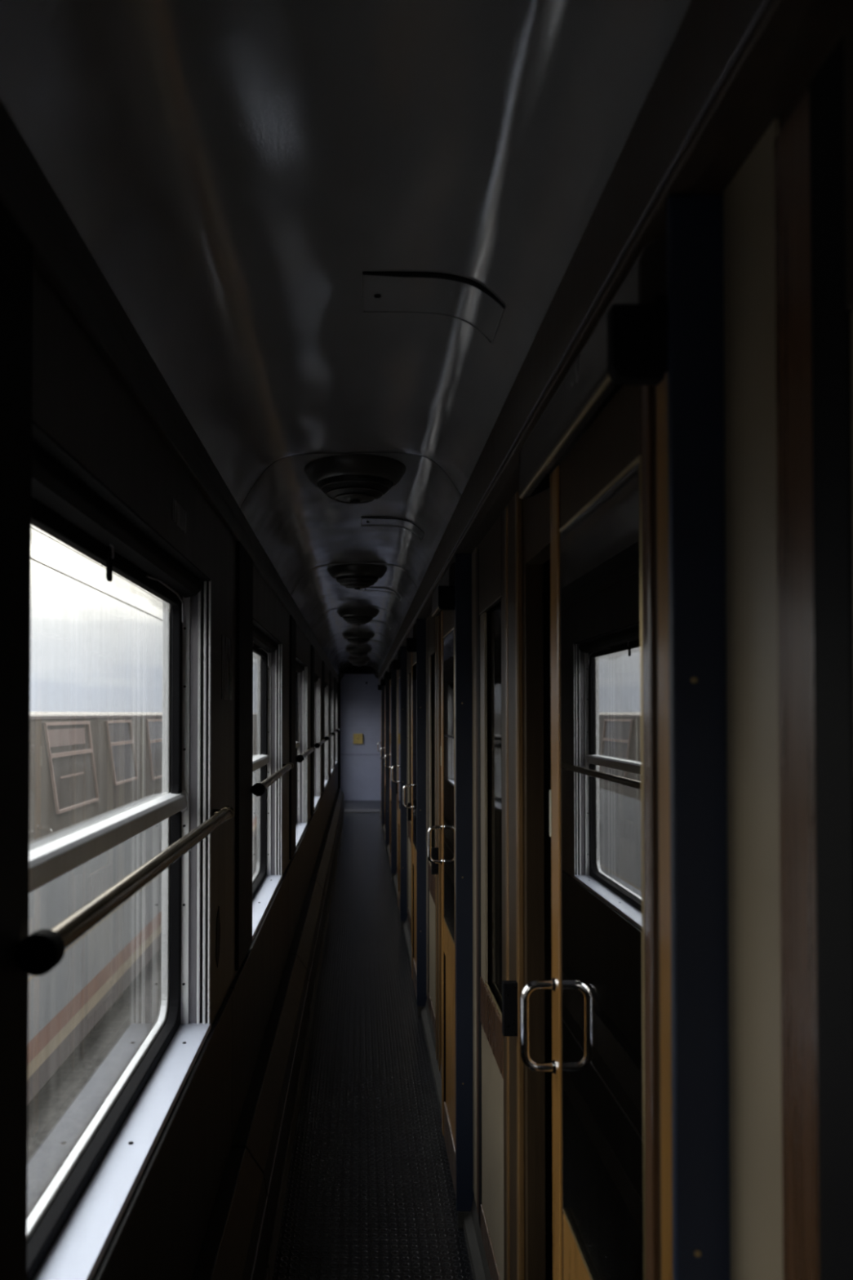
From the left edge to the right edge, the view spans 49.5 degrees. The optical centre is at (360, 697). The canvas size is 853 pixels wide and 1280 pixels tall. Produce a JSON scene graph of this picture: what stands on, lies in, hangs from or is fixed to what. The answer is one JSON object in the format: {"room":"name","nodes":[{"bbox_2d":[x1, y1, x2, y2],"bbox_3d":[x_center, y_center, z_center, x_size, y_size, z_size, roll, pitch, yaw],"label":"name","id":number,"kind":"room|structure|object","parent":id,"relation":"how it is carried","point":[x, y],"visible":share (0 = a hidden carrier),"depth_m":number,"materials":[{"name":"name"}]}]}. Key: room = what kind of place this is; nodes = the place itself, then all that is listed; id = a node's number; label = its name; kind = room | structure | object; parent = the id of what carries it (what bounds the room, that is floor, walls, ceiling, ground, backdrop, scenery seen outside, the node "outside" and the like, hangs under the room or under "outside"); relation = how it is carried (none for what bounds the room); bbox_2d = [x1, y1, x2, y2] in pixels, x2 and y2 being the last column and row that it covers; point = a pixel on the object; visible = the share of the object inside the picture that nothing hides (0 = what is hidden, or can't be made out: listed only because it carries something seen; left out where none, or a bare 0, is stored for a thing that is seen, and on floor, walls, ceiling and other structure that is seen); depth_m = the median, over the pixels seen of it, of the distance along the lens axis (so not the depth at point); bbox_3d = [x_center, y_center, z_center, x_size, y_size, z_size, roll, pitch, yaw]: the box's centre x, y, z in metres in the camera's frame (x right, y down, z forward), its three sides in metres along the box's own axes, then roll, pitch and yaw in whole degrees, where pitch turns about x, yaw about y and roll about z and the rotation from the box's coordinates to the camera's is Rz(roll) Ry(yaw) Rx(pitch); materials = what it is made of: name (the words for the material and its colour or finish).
{"room":"train carriage","nodes":[
{"label":"train carriage","id":0,"kind":"room"},
{"bbox_2d":[31,259,337,1279],"bbox_3d":[-0.382,0.571,6.191,0.117,2.075,15.500,0,-1,0],"label":"wall","id":1,"kind":"structure","parent":0,"point":[77,398],"depth_m":1.89,"materials":[{"name":"brown laminate"}]},
{"bbox_2d":[14,419,234,1279],"bbox_3d":[-0.361,0.227,1.489,0.154,1.002,1.249,0,-1,0],"label":"window","id":2,"kind":"structure","parent":1,"relation":"in","point":[70,1229],"depth_m":1.55,"materials":[{"name":"grey metal"}]},
{"bbox_2d":[16,928,65,975],"bbox_3d":[-0.304,0.242,0.878,0.039,0.039,0.028,0,-1,0],"label":"socket","id":3,"kind":"object","parent":2,"relation":"attached to","point":[43,949],"depth_m":0.86,"materials":[{"name":"black plastic"}]},
{"bbox_2d":[219,805,234,820],"bbox_3d":[-0.304,0.264,2.099,0.032,0.032,0.028,0,-1,0],"label":"socket","id":4,"kind":"object","parent":2,"relation":"attached to","point":[231,810],"depth_m":2.09,"materials":[{"name":"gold metal"}]},
{"bbox_2d":[0,145,338,682],"bbox_3d":[-0.334,-0.380,6.208,0.022,0.047,15.500,0,-1,0],"label":"trim","id":5,"kind":"structure","parent":1,"relation":"attached to","point":[50,254],"depth_m":1.19,"materials":[{"name":"paint"}]},
{"bbox_2d":[0,99,338,679],"bbox_3d":[-0.337,-0.433,6.208,0.016,0.046,15.500,0,-1,0],"label":"trim","id":6,"kind":"structure","parent":1,"relation":"attached to","point":[12,143],"depth_m":1.19,"materials":[{"name":"paint"}]},
{"bbox_2d":[171,497,186,533],"bbox_3d":[-0.334,-0.335,1.701,0.002,0.040,0.130,0,-1,0],"label":"plate","id":7,"kind":"object","parent":1,"relation":"attached to","point":[178,513],"visible":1,"depth_m":1.69,"materials":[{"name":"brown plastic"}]},
{"bbox_2d":[215,906,220,967],"bbox_3d":[-0.334,0.563,2.168,0.002,0.140,0.065,0,-1,0],"label":"trim","id":8,"kind":"structure","parent":1,"relation":"attached to","point":[218,922],"depth_m":2.17,"materials":[{"name":"brown wood"}]},
{"bbox_2d":[235,541,253,970],"bbox_3d":[-0.331,0.158,2.633,0.012,1.156,0.310,0,-1,0],"label":"curtain","id":9,"kind":"object","parent":1,"relation":"attached to","point":[244,562],"visible":1,"depth_m":2.57,"materials":[{"name":"brown fabric"}]},
{"bbox_2d":[251,617,293,940],"bbox_3d":[-0.361,0.260,3.369,0.154,1.002,1.249,0,-1,0],"label":"window","id":10,"kind":"structure","parent":1,"relation":"in","point":[267,876],"depth_m":3.90,"materials":[{"name":"grey metal"}]},
{"bbox_2d":[251,782,265,795],"bbox_3d":[-0.304,0.275,2.758,0.039,0.039,0.028,0,-1,0],"label":"socket","id":11,"kind":"object","parent":10,"relation":"attached to","point":[258,788],"depth_m":2.74,"materials":[{"name":"black plastic"}]},
{"bbox_2d":[288,615,296,859],"bbox_3d":[-0.331,0.191,4.512,0.012,1.156,0.310,0,-1,0],"label":"pilaster","id":12,"kind":"object","parent":1,"relation":"attached to","point":[292,701],"visible":1,"depth_m":4.44,"materials":[{"name":"brown wood"}]},
{"bbox_2d":[295,656,315,848],"bbox_3d":[-0.361,0.293,5.248,0.154,1.002,1.249,0,-1,0],"label":"window","id":13,"kind":"structure","parent":1,"relation":"in","point":[301,824],"depth_m":5.81,"materials":[{"name":"grey metal"}]},
{"bbox_2d":[295,754,303,762],"bbox_3d":[-0.304,0.308,4.637,0.039,0.039,0.028,0,-1,0],"label":"socket","id":14,"kind":"object","parent":13,"relation":"attached to","point":[299,758],"depth_m":4.62,"materials":[{"name":"black plastic"}]},
{"bbox_2d":[310,644,314,815],"bbox_3d":[-0.331,0.224,6.392,0.012,1.156,0.310,0,-1,0],"label":"pilaster","id":15,"kind":"object","parent":1,"relation":"attached to","point":[312,803],"visible":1,"depth_m":6.25,"materials":[{"name":"brown wood"}]},
{"bbox_2d":[314,672,325,809],"bbox_3d":[-0.361,0.326,7.128,0.154,1.002,1.249,0,-1,0],"label":"window","id":16,"kind":"structure","parent":1,"relation":"in","point":[317,679],"depth_m":7.69,"materials":[{"name":"grey metal"}]},
{"bbox_2d":[314,742,319,748],"bbox_3d":[-0.304,0.341,6.517,0.039,0.039,0.028,0,-1,0],"label":"socket","id":17,"kind":"object","parent":16,"relation":"attached to","point":[317,745],"depth_m":6.50,"materials":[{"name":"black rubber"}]},
{"bbox_2d":[322,660,324,791],"bbox_3d":[-0.331,0.256,8.272,0.012,1.156,0.310,0,-1,0],"label":"pilaster","id":18,"kind":"object","parent":1,"relation":"attached to","point":[323,663],"visible":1,"depth_m":8.21,"materials":[{"name":"brown wood"}]},
{"bbox_2d":[324,682,332,786],"bbox_3d":[-0.361,0.358,9.008,0.154,1.002,1.249,0,-1,0],"label":"window","id":19,"kind":"structure","parent":1,"relation":"in","point":[326,684],"depth_m":9.57,"materials":[{"name":"grey metal"}]},
{"bbox_2d":[328,671,331,777],"bbox_3d":[-0.331,0.289,10.152,0.012,1.156,0.310,0,-1,0],"label":"pilaster","id":20,"kind":"object","parent":1,"relation":"attached to","point":[330,672],"visible":1,"depth_m":10.00,"materials":[{"name":"brown wood"}]},
{"bbox_2d":[331,688,333,773],"bbox_3d":[-0.385,0.391,10.883,0.106,1.002,1.157,0,-1,0],"label":"window","id":21,"kind":"structure","parent":1,"relation":"in","point":[331,688],"depth_m":11.46,"materials":[{"name":"grey metal"}]},
{"bbox_2d":[333,677,335,767],"bbox_3d":[-0.331,0.322,12.031,0.012,1.156,0.310,0,-1,0],"label":"pilaster","id":22,"kind":"object","parent":1,"relation":"attached to","point":[334,677],"visible":1,"depth_m":11.92,"materials":[{"name":"brown wood"}]},
{"bbox_2d":[335,691,337,764],"bbox_3d":[-0.385,0.424,12.763,0.106,1.002,1.157,0,-1,0],"label":"window","id":23,"kind":"structure","parent":1,"relation":"in","point":[335,691],"depth_m":13.34,"materials":[{"name":"grey metal"}]},
{"bbox_2d":[0,0,691,680],"bbox_3d":[0.080,-0.592,7.936,1.040,0.340,18.950,0,-1,0],"label":"ceiling","id":24,"kind":"structure","parent":0,"point":[233,171],"depth_m":1.24,"materials":[{"name":"grey paint"}]},
{"bbox_2d":[304,453,405,504],"bbox_3d":[-0.015,-0.623,2.711,0.300,0.108,0.300,0,-1,0],"label":"ceiling vent","id":25,"kind":"object","parent":24,"relation":"attached to","point":[350,478],"visible":1,"depth_m":2.62,"materials":[{"name":"grey metal"}]},
{"bbox_2d":[327,563,386,590],"bbox_3d":[-0.015,-0.590,4.591,0.300,0.108,0.300,0,-1,0],"label":"ceiling lamp","id":26,"kind":"object","parent":24,"relation":"attached to","point":[357,576],"visible":1,"depth_m":4.50,"materials":[{"name":"grey metal"}]},
{"bbox_2d":[337,608,379,626],"bbox_3d":[-0.015,-0.557,6.471,0.300,0.108,0.300,0,-1,0],"label":"ceiling lamp","id":27,"kind":"object","parent":24,"relation":"attached to","point":[357,616],"visible":1,"depth_m":6.38,"materials":[{"name":"grey metal"}]},
{"bbox_2d":[342,632,374,645],"bbox_3d":[-0.015,-0.524,8.350,0.300,0.108,0.300,0,-1,0],"label":"ceiling lamp","id":28,"kind":"object","parent":24,"relation":"attached to","point":[357,638],"visible":0.99,"depth_m":8.26,"materials":[{"name":"grey metal"}]},
{"bbox_2d":[345,647,372,657],"bbox_3d":[-0.015,-0.491,10.230,0.300,0.108,0.300,0,-1,0],"label":"ceiling lamp","id":29,"kind":"object","parent":24,"relation":"attached to","point":[358,652],"visible":1,"depth_m":10.14,"materials":[{"name":"grey metal"}]},
{"bbox_2d":[347,657,370,666],"bbox_3d":[-0.015,-0.459,12.110,0.300,0.108,0.300,0,-1,0],"label":"ceiling lamp","id":30,"kind":"object","parent":24,"relation":"attached to","point":[358,662],"visible":0.99,"depth_m":12.02,"materials":[{"name":"grey metal"}]},
{"bbox_2d":[368,620,391,630],"bbox_3d":[0.120,-0.567,7.213,0.236,0.065,0.160,0,-1,0],"label":"ceiling vent","id":31,"kind":"object","parent":24,"relation":"in","point":[371,620],"visible":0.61,"depth_m":7.14,"materials":[{"name":"black plastic"}]},
{"bbox_2d":[364,586,401,600],"bbox_3d":[0.120,-0.600,5.333,0.236,0.065,0.160,0,-1,0],"label":"ceiling vent","id":32,"kind":"object","parent":24,"relation":"in","point":[369,587],"visible":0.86,"depth_m":5.26,"materials":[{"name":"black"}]},
{"bbox_2d":[360,516,424,541],"bbox_3d":[0.120,-0.632,3.454,0.236,0.065,0.160,0,-1,0],"label":"ceiling vent","id":33,"kind":"object","parent":24,"relation":"in","point":[378,517],"visible":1,"depth_m":3.38,"materials":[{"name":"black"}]},
{"bbox_2d":[361,270,506,344],"bbox_3d":[0.120,-0.665,1.574,0.236,0.065,0.160,0,-1,0],"label":"ceiling access panel","id":34,"kind":"object","parent":24,"relation":"in","point":[470,281],"visible":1,"depth_m":1.50,"materials":[{"name":"black plastic"}]},
{"bbox_2d":[337,666,378,788],"bbox_3d":[0.245,0.594,13.967,1.410,2.300,0.050,0,-1,0],"label":"wall","id":35,"kind":"structure","parent":0,"point":[349,669],"depth_m":13.96,"materials":[{"name":"brown wood"}]},
{"bbox_2d":[340,674,381,799],"bbox_3d":[0.245,0.628,15.944,1.410,2.300,0.056,0,-1,0],"label":"door","id":36,"kind":"structure","parent":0,"point":[360,695],"depth_m":15.92,"materials":[{"name":"grey metal"}]},
{"bbox_2d":[353,733,362,743],"bbox_3d":[-0.037,0.713,15.892,0.166,0.176,0.056,0,-1,0],"label":"alarm box","id":37,"kind":"object","parent":36,"relation":"attached to","point":[357,738],"visible":1,"depth_m":15.87,"materials":[{"name":"plastic"}]},
{"bbox_2d":[271,800,552,1279],"bbox_3d":[0.245,1.698,7.897,1.410,0.120,18.950,0,-1,0],"label":"floor","id":38,"kind":"structure","parent":0,"point":[370,1195],"depth_m":3.41,"materials":[{"name":"grey carpet"}]},
{"bbox_2d":[191,1147,268,1279],"bbox_3d":[-0.283,1.329,1.413,0.101,0.392,1.872,0,-1,0],"label":"heater casing","id":39,"kind":"object","parent":38,"relation":"on","point":[233,1246],"visible":0.94,"depth_m":2.08,"materials":[{"name":"laminate"}]},
{"bbox_2d":[231,955,309,1279],"bbox_3d":[-0.283,1.362,3.293,0.101,0.392,1.872,0,-1,0],"label":"heater casing","id":40,"kind":"object","parent":38,"relation":"on","point":[267,1123],"visible":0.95,"depth_m":2.91,"materials":[{"name":"laminate"}]},
{"bbox_2d":[288,880,324,1037],"bbox_3d":[-0.283,1.395,5.173,0.101,0.392,1.872,0,-1,0],"label":"heater casing","id":41,"kind":"object","parent":38,"relation":"on","point":[308,939],"visible":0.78,"depth_m":4.91,"materials":[{"name":"laminate"}]},
{"bbox_2d":[310,841,333,937],"bbox_3d":[-0.283,1.427,7.052,0.101,0.392,1.872,0,-1,0],"label":"heater casing","id":42,"kind":"object","parent":38,"relation":"on","point":[322,873],"visible":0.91,"depth_m":6.85,"materials":[{"name":"metal"}]},
{"bbox_2d":[322,817,338,884],"bbox_3d":[-0.283,1.460,8.932,0.101,0.392,1.872,0,-1,0],"label":"heater casing","id":43,"kind":"object","parent":38,"relation":"on","point":[331,835],"visible":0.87,"depth_m":8.78,"materials":[{"name":"metal"}]},
{"bbox_2d":[329,800,342,848],"bbox_3d":[-0.283,1.493,10.812,0.101,0.392,1.872,0,-1,0],"label":"heater casing","id":44,"kind":"object","parent":38,"relation":"on","point":[335,812],"visible":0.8,"depth_m":10.67,"materials":[{"name":"metal"}]},
{"bbox_2d":[334,788,344,827],"bbox_3d":[-0.283,1.526,12.691,0.101,0.392,1.872,0,-1,0],"label":"heater casing","id":45,"kind":"object","parent":38,"relation":"on","point":[340,797],"visible":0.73,"depth_m":12.55,"materials":[{"name":"metal"}]},
{"bbox_2d":[344,808,379,812],"bbox_3d":[0.005,1.741,14.132,0.590,0.012,0.380,0,-1,0],"label":"threshold grating","id":46,"kind":"object","parent":38,"relation":"on","point":[346,810],"visible":0.88,"depth_m":14.11,"materials":[{"name":"grey metal"}]},
{"bbox_2d":[409,14,852,1279],"bbox_3d":[1.266,0.484,6.221,1.867,2.250,15.558,0,-1,0],"label":"wall","id":47,"kind":"structure","parent":0,"point":[536,508],"depth_m":1.85,"materials":[{"name":"brown wood"}]},
{"bbox_2d":[381,677,384,827],"bbox_3d":[0.307,0.725,12.102,0.052,1.972,0.014,0,-1,0],"label":"post","id":48,"kind":"object","parent":47,"relation":"attached to","point":[382,686],"visible":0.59,"depth_m":12.10,"materials":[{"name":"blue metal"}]},
{"bbox_2d":[380,685,385,839],"bbox_3d":[0.275,0.735,10.506,0.076,1.827,0.552,0,-1,0],"label":"door","id":49,"kind":"structure","parent":47,"relation":"in","point":[384,686],"depth_m":10.73,"materials":[{"name":"brown wood"}]},
{"bbox_2d":[381,679,385,685],"bbox_3d":[0.283,-0.164,10.256,0.101,0.070,0.020,0,-1,0],"label":"wall box","id":50,"kind":"object","parent":47,"relation":"attached to","point":[383,681],"visible":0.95,"depth_m":10.25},
{"bbox_2d":[385,671,390,848],"bbox_3d":[0.307,0.693,10.223,0.052,1.972,0.014,0,-1,0],"label":"post","id":51,"kind":"object","parent":47,"relation":"attached to","point":[387,682],"visible":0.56,"depth_m":10.22,"materials":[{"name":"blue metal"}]},
{"bbox_2d":[384,680,391,867],"bbox_3d":[0.275,0.703,8.656,0.076,1.827,0.552,0,-1,0],"label":"door","id":52,"kind":"structure","parent":47,"relation":"in","point":[389,754],"depth_m":8.86,"materials":[{"name":"brown wood"}]},
{"bbox_2d":[386,663,391,671],"bbox_3d":[0.299,-0.254,8.731,0.068,0.097,0.663,0,-1,0],"label":"pelmet","id":53,"kind":"object","parent":47,"relation":"attached to","point":[388,669],"visible":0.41,"depth_m":8.40,"materials":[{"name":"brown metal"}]},
{"bbox_2d":[391,661,396,879],"bbox_3d":[0.307,0.660,8.343,0.052,1.972,0.014,0,-1,0],"label":"post","id":54,"kind":"object","parent":47,"relation":"attached to","point":[393,673],"visible":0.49,"depth_m":8.34,"materials":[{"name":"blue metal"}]},
{"bbox_2d":[391,670,399,912],"bbox_3d":[0.275,0.669,6.747,0.076,1.827,0.552,0,-1,0],"label":"door","id":55,"kind":"structure","parent":47,"relation":"in","point":[397,766],"depth_m":6.92,"materials":[{"name":"brown wood"}]},
{"bbox_2d":[395,670,397,873],"bbox_3d":[0.330,0.652,7.921,0.043,1.972,0.830,0,-1,3],"label":"panel","id":56,"kind":"object","parent":47,"relation":"attached to","point":[397,670],"visible":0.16,"depth_m":8.08,"materials":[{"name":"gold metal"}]},
{"bbox_2d":[400,646,407,928],"bbox_3d":[0.307,0.627,6.463,0.052,1.972,0.014,0,-1,0],"label":"post","id":57,"kind":"object","parent":47,"relation":"attached to","point":[403,677],"visible":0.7,"depth_m":6.46,"materials":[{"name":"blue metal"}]},
{"bbox_2d":[406,651,411,933],"bbox_3d":[0.330,0.620,6.042,0.043,1.972,0.830,0,-1,3],"label":"panel","id":58,"kind":"object","parent":47,"relation":"attached to","point":[408,654],"visible":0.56,"depth_m":6.16,"materials":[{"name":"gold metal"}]},
{"bbox_2d":[402,652,417,999],"bbox_3d":[0.275,0.636,4.867,0.076,1.827,0.552,0,-1,0],"label":"door","id":59,"kind":"structure","parent":47,"relation":"in","point":[414,950],"depth_m":5.00,"materials":[{"name":"brown wood"}]},
{"bbox_2d":[406,637,416,652],"bbox_3d":[0.283,-0.263,4.617,0.101,0.070,0.020,0,-1,0],"label":"wall box","id":60,"kind":"object","parent":47,"relation":"attached to","point":[411,642],"visible":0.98,"depth_m":4.61,"materials":[{"name":"black plastic"}]},
{"bbox_2d":[416,618,426,1016],"bbox_3d":[0.307,0.594,4.584,0.052,1.972,0.014,0,-1,0],"label":"post","id":61,"kind":"object","parent":47,"relation":"attached to","point":[420,623],"visible":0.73,"depth_m":4.58,"materials":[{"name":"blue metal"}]},
{"bbox_2d":[426,613,441,1071],"bbox_3d":[0.330,0.587,4.162,0.043,1.972,0.830,0,-1,3],"label":"door","id":62,"kind":"structure","parent":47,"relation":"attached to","point":[433,871],"depth_m":4.02,"materials":[{"name":"brown wood"}]},
{"bbox_2d":[380,809,491,1279],"bbox_3d":[0.317,1.554,6.174,0.034,0.109,15.500,0,-1,0],"label":"baseboard","id":63,"kind":"structure","parent":47,"relation":"attached to","point":[479,1266],"depth_m":2.68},
{"bbox_2d":[427,606,456,1198],"bbox_3d":[0.275,0.604,2.987,0.076,1.827,0.552,0,-1,0],"label":"door","id":64,"kind":"structure","parent":47,"relation":"in","point":[447,827],"depth_m":3.04,"materials":[{"name":"brown wood"}]},
{"bbox_2d":[431,561,455,617],"bbox_3d":[0.299,-0.353,3.092,0.068,0.097,0.663,0,-1,0],"label":"pelmet","id":65,"kind":"object","parent":47,"relation":"attached to","point":[449,578],"visible":0.42,"depth_m":2.94,"materials":[{"name":"brown metal"}]},
{"bbox_2d":[438,586,455,609],"bbox_3d":[0.283,-0.295,2.738,0.101,0.070,0.020,0,-1,0],"label":"wall box","id":66,"kind":"object","parent":47,"relation":"attached to","point":[446,594],"visible":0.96,"depth_m":2.73,"materials":[{"name":"black plastic"}]},
{"bbox_2d":[455,553,474,1227],"bbox_3d":[0.307,0.561,2.704,0.052,1.972,0.014,0,-1,0],"label":"post","id":67,"kind":"object","parent":47,"relation":"attached to","point":[464,822],"visible":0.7,"depth_m":2.70,"materials":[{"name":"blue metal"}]},
{"bbox_2d":[471,491,524,1279],"bbox_3d":[0.330,0.554,2.282,0.043,1.972,0.830,0,-1,3],"label":"door","id":68,"kind":"structure","parent":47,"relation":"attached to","point":[497,563],"depth_m":2.10,"materials":[{"name":"brown wood"}]},
{"bbox_2d":[519,239,666,498],"bbox_3d":[0.299,-0.385,1.212,0.068,0.097,0.663,0,-1,0],"label":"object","id":69,"kind":"object","parent":47,"relation":"attached to","point":[587,388],"visible":0.62,"depth_m":1.12,"materials":[{"name":"grey paint"},{"name":"wood"}]},
{"bbox_2d":[520,370,672,1279],"bbox_3d":[0.275,0.571,1.107,0.076,1.827,0.552,0,-1,0],"label":"door","id":70,"kind":"structure","parent":47,"relation":"in","point":[610,984],"depth_m":1.06,"materials":[{"name":"brown wood"}]},
{"bbox_2d":[377,0,852,682],"bbox_3d":[0.304,-0.432,6.208,0.060,0.137,15.500,0,-1,0],"label":"trim","id":71,"kind":"structure","parent":47,"relation":"attached to","point":[789,38],"depth_m":0.85,"materials":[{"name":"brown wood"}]},
{"bbox_2d":[607,303,667,385],"bbox_3d":[0.283,-0.328,0.858,0.101,0.070,0.020,0,-1,0],"label":"wall box","id":72,"kind":"object","parent":47,"relation":"attached to","point":[637,333],"visible":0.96,"depth_m":0.85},
{"bbox_2d":[666,194,730,1279],"bbox_3d":[0.307,0.528,0.824,0.052,1.972,0.014,0,-1,0],"label":"post","id":73,"kind":"object","parent":47,"relation":"attached to","point":[699,880],"visible":1,"depth_m":0.83,"materials":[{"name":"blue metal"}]},
{"bbox_2d":[723,18,852,1279],"bbox_3d":[0.330,0.521,0.402,0.043,1.972,0.830,0,-1,3],"label":"panel","id":74,"kind":"object","parent":47,"relation":"attached to","point":[788,210],"visible":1,"depth_m":0.70,"materials":[{"name":"beige laminate"}]},
{"label":"outside","id":75,"kind":"structure","parent":0,"visible":0},
{"bbox_2d":[26,946,161,1218],"bbox_3d":[-30.350,3.498,39.945,59.300,0.100,160.000,0,-1,0],"label":"ground","id":76,"kind":"structure","parent":75,"point":[59,1114],"depth_m":6.92,"materials":[{"name":"grey concrete"}]},
{"bbox_3d":[-2.550,3.116,24.949,0.070,0.140,110.000,0,-1,0],"label":"track rail","id":77,"kind":"object","parent":76,"relation":"on","visible":0},
{"bbox_2d":[27,711,162,1103],"bbox_3d":[-3.508,1.395,5.977,2.824,2.620,40.000,0,-1,0],"label":"coach","id":78,"kind":"object","parent":77,"relation":"on","point":[86,769],"visible":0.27,"depth_m":7.15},
{"bbox_2d":[46,728,84,747],"bbox_3d":[-2.110,0.286,6.631,0.002,0.120,0.870,0,-1,0],"label":"blind","id":79,"kind":"object","parent":78,"relation":"hanging from","point":[55,737],"depth_m":6.60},
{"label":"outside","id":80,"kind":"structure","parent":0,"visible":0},
{"bbox_2d":[31,557,162,621],"bbox_3d":[-3.400,-0.989,35.023,0.022,0.019,110.000,0,-1,0],"label":"overhead wire","id":81,"kind":"object","parent":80,"point":[33,559],"visible":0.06,"depth_m":11.51,"materials":[{"name":"black metal"}]},
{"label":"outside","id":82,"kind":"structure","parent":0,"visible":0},
{"bbox_2d":[31,527,162,602],"bbox_3d":[-3.400,-1.309,35.028,0.014,0.052,110.000,0,-1,0],"label":"overhead wire","id":83,"kind":"object","parent":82,"point":[31,527],"visible":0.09,"depth_m":11.43,"materials":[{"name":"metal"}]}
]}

